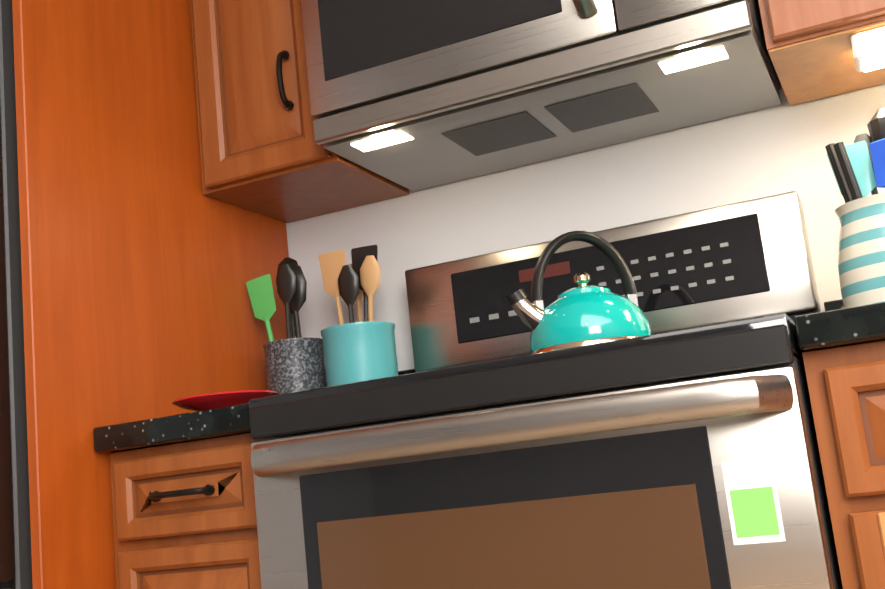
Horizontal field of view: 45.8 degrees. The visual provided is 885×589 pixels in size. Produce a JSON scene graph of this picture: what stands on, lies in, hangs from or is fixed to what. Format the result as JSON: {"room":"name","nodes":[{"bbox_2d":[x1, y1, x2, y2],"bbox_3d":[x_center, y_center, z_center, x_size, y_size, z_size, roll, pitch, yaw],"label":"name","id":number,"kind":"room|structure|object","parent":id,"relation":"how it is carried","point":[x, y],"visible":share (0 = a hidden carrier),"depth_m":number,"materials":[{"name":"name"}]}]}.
{"room":"kitchen","nodes":[
{"label":"kitchen","id":0,"kind":"room"},
{"bbox_2d":[286,83,884,382],"bbox_3d":[0.436,-0.047,2.000,4.400,2.246,0.100,-11,-11,23],"label":"wall","id":1,"kind":"structure","parent":0,"point":[770,151],"depth_m":2.03,"materials":[{"name":"white paint"}]},
{"bbox_2d":[190,0,408,222],"bbox_3d":[-0.315,-0.598,2.179,0.303,0.806,0.320,-11,-11,23],"label":"upper cabinet","id":2,"kind":"object","parent":1,"relation":"attached to","point":[262,152],"depth_m":2.01,"materials":[{"name":"brown wood"}]},
{"bbox_2d":[301,0,780,190],"bbox_3d":[0.161,-0.511,1.871,0.752,0.422,0.459,-11,-11,23],"label":"over-the-range microwave","id":3,"kind":"object","parent":1,"relation":"attached to","point":[414,95],"visible":1,"depth_m":1.76,"materials":[{"name":"grey metal"}]},
{"bbox_2d":[758,0,884,105],"bbox_3d":[0.853,-0.821,1.675,0.742,0.806,0.320,-11,-11,23],"label":"upper cabinet","id":4,"kind":"object","parent":1,"relation":"attached to","point":[809,46],"depth_m":1.62,"materials":[{"name":"brown wood"}]},
{"bbox_2d":[851,26,884,71],"bbox_3d":[0.818,-0.404,1.530,0.410,0.044,0.070,-11,-11,23],"label":"under-cabinet light","id":5,"kind":"object","parent":4,"relation":"attached to","point":[868,47],"visible":1,"depth_m":1.57,"materials":[{"name":"white plastic"}]},
{"bbox_3d":[-0.285,0.836,-0.063,4.400,0.080,4.200,-11,-11,23],"label":"floor","id":6,"kind":"structure","parent":0,"visible":0},
{"bbox_2d":[0,0,32,588],"bbox_3d":[-0.923,0.331,1.997,0.837,1.800,0.874,-11,-11,23],"label":"fridge","id":7,"kind":"object","parent":6,"relation":"on","point":[15,554],"visible":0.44,"depth_m":1.63,"materials":[{"name":"black metal"}]},
{"bbox_2d":[12,0,291,588],"bbox_3d":[-1.056,0.196,2.158,1.287,2.150,0.781,-11,-11,23],"label":"panel","id":8,"kind":"object","parent":6,"relation":"on","point":[144,259],"visible":0.6,"depth_m":1.78,"materials":[{"name":"brown wood"}]},
{"bbox_2d":[110,433,268,588],"bbox_3d":[-0.239,0.690,1.786,0.304,0.874,0.649,-11,-11,23],"label":"base cabinet","id":9,"kind":"object","parent":6,"relation":"on","point":[184,515],"visible":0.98,"depth_m":1.59,"materials":[{"name":"brown wood"}]},
{"bbox_2d":[249,191,842,588],"bbox_3d":[0.212,0.435,1.571,0.758,1.195,0.723,-11,-11,23],"label":"range","id":10,"kind":"object","parent":6,"relation":"on","point":[482,447],"visible":0.98,"depth_m":1.34,"materials":[{"name":"grey metal"}]},
{"bbox_2d":[505,231,651,353],"bbox_3d":[0.212,0.004,1.597,0.196,0.208,0.187,-11,-11,23],"label":"kettle","id":11,"kind":"object","parent":10,"relation":"on","point":[582,314],"visible":0.71,"depth_m":1.54,"materials":[{"name":"teal metal"}]},
{"bbox_2d":[802,341,884,588],"bbox_3d":[0.812,0.492,1.351,0.469,0.874,0.614,-11,-11,23],"label":"base cabinet","id":12,"kind":"object","parent":6,"relation":"on","point":[846,386],"visible":1,"depth_m":1.19,"materials":[{"name":"brown wood"}]},
{"bbox_2d":[93,299,884,451],"bbox_3d":[0.797,-0.009,1.418,2.707,0.129,0.631,-11,-11,23],"label":"countertop","id":13,"kind":"structure","parent":12,"relation":"on","point":[836,324],"depth_m":1.55,"materials":[{"name":"stone"}]},
{"bbox_2d":[172,390,278,410],"bbox_3d":[-0.344,0.176,1.667,0.168,0.024,0.168,-11,-11,23],"label":"dish","id":14,"kind":"object","parent":13,"relation":"on","point":[201,402],"visible":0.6,"depth_m":1.61,"materials":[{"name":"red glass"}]},
{"bbox_2d":[246,257,326,393],"bbox_3d":[-0.308,0.088,2.083,0.145,0.340,0.120,-11,-11,23],"label":"crock","id":15,"kind":"object","parent":13,"relation":"on","point":[294,361],"visible":0.62,"depth_m":2.05,"materials":[{"name":"grey stone"}]},
{"bbox_2d":[318,245,398,386],"bbox_3d":[-0.164,0.068,2.037,0.146,0.331,0.145,-11,-11,23],"label":"crock","id":16,"kind":"object","parent":13,"relation":"on","point":[359,350],"visible":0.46,"depth_m":2.00,"materials":[{"name":"teal ceramic"}]},
{"bbox_2d":[825,108,884,307],"bbox_3d":[0.666,-0.117,1.577,0.160,0.345,0.160,-11,-11,23],"label":"crock","id":17,"kind":"object","parent":13,"relation":"on","point":[858,167],"visible":0.81,"depth_m":1.55,"materials":[{"name":"ceramic"}]}
]}

